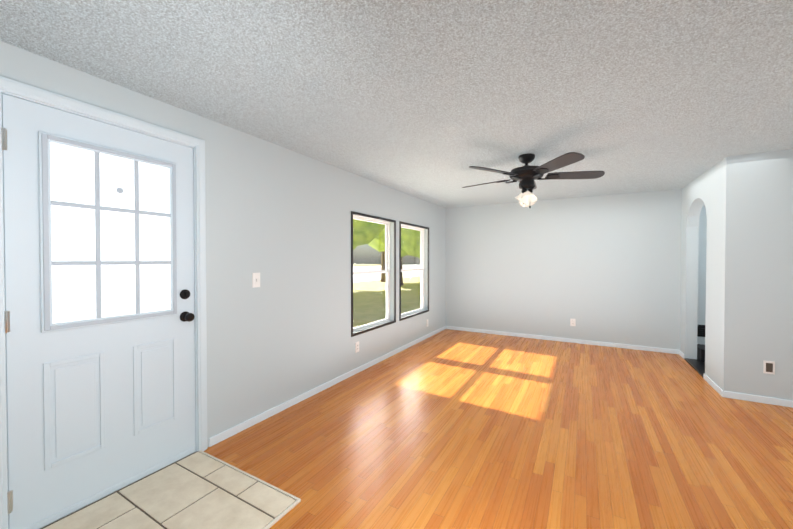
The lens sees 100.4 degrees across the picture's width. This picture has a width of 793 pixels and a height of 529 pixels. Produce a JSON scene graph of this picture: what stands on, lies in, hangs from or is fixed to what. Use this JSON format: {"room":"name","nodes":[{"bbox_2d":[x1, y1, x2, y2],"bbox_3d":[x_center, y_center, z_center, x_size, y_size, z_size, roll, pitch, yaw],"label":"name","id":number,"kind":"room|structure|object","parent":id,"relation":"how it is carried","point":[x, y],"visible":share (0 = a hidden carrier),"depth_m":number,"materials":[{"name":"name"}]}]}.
{"room":"empty living room","nodes":[
{"label":"empty living room","id":0,"kind":"room"},
{"bbox_2d":[0,41,445,447],"bbox_3d":[-1.097,0.126,2.798,0.150,2.270,7.950,0,1,29],"label":"wall","id":1,"kind":"structure","parent":0,"point":[278,218],"depth_m":2.77,"materials":[{"name":"grey paint"}]},
{"bbox_2d":[1,94,195,528],"bbox_3d":[-1.544,0.247,1.838,0.119,2.030,0.837,0,1,29],"label":"door","id":2,"kind":"structure","parent":1,"relation":"in","point":[99,316],"depth_m":1.74,"materials":[{"name":"painted wood"},{"name":"clear glass"},{"name":"metal"}]},
{"bbox_2d":[0,76,206,528],"bbox_3d":[-1.606,0.218,1.877,0.170,2.110,0.965,0,1,29],"label":"door frame","id":3,"kind":"structure","parent":1,"relation":"attached to","point":[11,86],"depth_m":1.93,"materials":[{"name":"white wood"}]},
{"bbox_2d":[40,451,196,528],"bbox_3d":[-1.629,1.268,1.904,0.180,0.010,0.835,0,1,29],"label":"door sill","id":4,"kind":"structure","parent":1,"relation":"attached to","point":[113,492],"depth_m":1.82,"materials":[{"name":"silver metal"}]},
{"bbox_2d":[252,273,259,287],"bbox_3d":[-1.105,0.123,2.613,0.018,0.116,0.072,0,1,29],"label":"switch plate","id":5,"kind":"object","parent":1,"relation":"attached to","point":[255,279],"visible":1,"depth_m":2.61,"materials":[{"name":"white plastic"}]},
{"bbox_2d":[209,326,445,446],"bbox_3d":[-0.183,1.210,4.261,0.016,0.062,4.528,0,1,29],"label":"baseboard","id":6,"kind":"structure","parent":1,"relation":"attached to","point":[228,433],"depth_m":3.04,"materials":[{"name":"white wood"}]},
{"bbox_2d":[355,341,358,352],"bbox_3d":[-0.449,0.947,3.792,0.010,0.116,0.072,0,1,29],"label":"electrical outlet","id":7,"kind":"object","parent":1,"relation":"attached to","point":[356,346],"visible":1,"depth_m":3.79,"materials":[{"name":"white plastic"}]},
{"bbox_2d":[351,211,395,336],"bbox_3d":[-0.318,0.102,4.155,0.150,1.404,1.004,0,1,29],"label":"window","id":8,"kind":"structure","parent":1,"relation":"in","point":[369,218],"depth_m":4.30,"materials":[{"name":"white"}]},
{"bbox_2d":[399,221,428,320],"bbox_3d":[0.235,0.089,5.132,0.150,1.404,1.019,0,1,29],"label":"window","id":9,"kind":"structure","parent":1,"relation":"in","point":[421,239],"depth_m":5.29,"materials":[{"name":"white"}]},
{"bbox_2d":[0,0,792,207],"bbox_3d":[1.144,-1.032,1.514,5.300,0.080,8.250,0,1,29],"label":"ceiling","id":10,"kind":"structure","parent":0,"point":[431,101],"depth_m":1.75,"materials":[{"name":"white paint"}]},
{"bbox_2d":[462,152,604,207],"bbox_3d":[1.220,-0.764,3.126,1.291,0.497,1.265,0,1,29],"label":"fan","id":11,"kind":"object","parent":10,"relation":"hanging from","point":[526,175],"visible":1,"depth_m":3.00,"materials":[{"name":"black wood"}]},
{"bbox_2d":[204,329,792,528],"bbox_3d":[1.144,1.308,1.546,5.300,0.060,8.250,0,1,29],"label":"floor","id":12,"kind":"structure","parent":0,"point":[450,429],"depth_m":2.31,"materials":[{"name":"brown wood"}]},
{"bbox_2d":[41,450,300,528],"bbox_3d":[-1.215,1.270,1.494,0.944,0.016,1.179,0,1,29],"label":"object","id":13,"kind":"structure","parent":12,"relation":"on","point":[200,489],"depth_m":1.75,"materials":[{"name":"beige tile"}]},
{"bbox_2d":[684,344,704,376],"bbox_3d":[3.877,1.161,3.933,0.575,0.170,1.060,0,1,29],"label":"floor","id":14,"kind":"structure","parent":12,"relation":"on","point":[698,364],"depth_m":4.17,"materials":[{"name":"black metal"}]},
{"bbox_2d":[446,189,706,349],"bbox_3d":[3.138,0.095,5.055,5.300,2.270,0.150,0,1,29],"label":"wall","id":15,"kind":"structure","parent":0,"point":[605,268],"depth_m":5.16,"materials":[{"name":"grey paint"}]},
{"bbox_2d":[446,326,680,354],"bbox_3d":[2.424,1.195,5.381,3.390,0.062,0.012,0,1,29],"label":"baseboard","id":16,"kind":"structure","parent":15,"relation":"attached to","point":[673,351],"depth_m":5.18,"materials":[{"name":"white wood"}]},
{"bbox_2d":[570,319,575,325],"bbox_3d":[2.768,0.909,5.184,0.072,0.116,0.010,0,1,29],"label":"electrical outlet","id":17,"kind":"object","parent":15,"relation":"attached to","point":[572,322],"visible":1,"depth_m":5.18,"materials":[{"name":"white plastic"}]},
{"bbox_2d":[697,325,704,336],"bbox_3d":[4.159,0.889,4.392,0.300,0.160,0.018,0,1,29],"label":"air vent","id":18,"kind":"object","parent":15,"relation":"in","point":[700,330],"depth_m":4.43,"materials":[{"name":"black metal"}]},
{"bbox_2d":[680,160,721,385],"bbox_3d":[3.582,0.112,3.850,0.120,2.270,1.510,0,1,29],"label":"wall","id":19,"kind":"structure","parent":0,"point":[700,191],"depth_m":3.70,"materials":[{"name":"grey paint"}]},
{"bbox_2d":[703,373,720,393],"bbox_3d":[3.234,1.222,3.379,0.016,0.062,0.540,0,1,29],"label":"baseboard","id":20,"kind":"structure","parent":19,"relation":"attached to","point":[706,378],"depth_m":3.38,"materials":[{"name":"white wood"}]},
{"bbox_2d":[719,149,792,399],"bbox_3d":[3.817,0.126,2.781,1.580,2.270,0.120,0,1,29],"label":"wall","id":21,"kind":"structure","parent":0,"point":[756,297],"depth_m":3.01,"materials":[{"name":"grey paint"}]},
{"bbox_2d":[720,389,792,407],"bbox_3d":[3.770,1.230,2.747,1.572,0.062,0.012,0,1,29],"label":"baseboard","id":22,"kind":"structure","parent":21,"relation":"attached to","point":[727,394],"depth_m":3.01,"materials":[{"name":"white wood"}]},
{"bbox_2d":[763,360,774,374],"bbox_3d":[3.358,0.928,2.978,0.072,0.116,0.008,0,1,29],"label":"electrical outlet","id":23,"kind":"object","parent":21,"relation":"attached to","point":[768,367],"visible":1,"depth_m":2.98,"materials":[{"name":"white plastic"}]},
{"label":"outside","id":24,"kind":"structure","parent":0,"visible":0},
{"bbox_2d":[353,264,419,327],"bbox_3d":[-34.694,1.587,19.438,165.000,0.001,240.000,0,1,29],"label":"lawn","id":25,"kind":"structure","parent":24,"point":[412,297],"depth_m":15.89,"materials":[{"name":"green plant"}]},
{"bbox_2d":[353,219,384,246],"bbox_3d":[-2.583,-3.607,14.604,8.126,10.517,7.998,0,1,29],"label":"tree","id":26,"kind":"object","parent":25,"relation":"on","point":[357,237],"depth_m":12.60,"materials":[{"name":"green plant"}]},
{"bbox_2d":[380,251,385,281],"bbox_3d":[-1.058,-5.082,28.660,11.780,13.089,12.203,0,1,29],"label":"tree","id":27,"kind":"object","parent":25,"relation":"on","point":[383,277],"depth_m":27.83,"materials":[{"name":"brown plant"}]},
{"bbox_2d":[368,228,410,284],"bbox_3d":[0.223,-3.704,25.396,8.052,10.420,8.016,0,1,29],"label":"tree","id":28,"kind":"object","parent":25,"relation":"on","point":[376,243],"depth_m":23.43,"materials":[{"name":"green plant"}]},
{"bbox_2d":[401,228,419,257],"bbox_3d":[1.871,-3.143,21.535,7.925,9.403,9.401,0,1,29],"label":"tree","id":29,"kind":"object","parent":25,"relation":"on","point":[410,233],"depth_m":19.68,"materials":[{"name":"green plant"}]},
{"bbox_2d":[353,265,419,282],"bbox_3d":[-33.388,1.577,18.700,44.000,0.001,240.000,0,1,29],"label":"street","id":30,"kind":"structure","parent":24,"point":[370,277],"depth_m":44.96,"materials":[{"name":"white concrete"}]}
]}

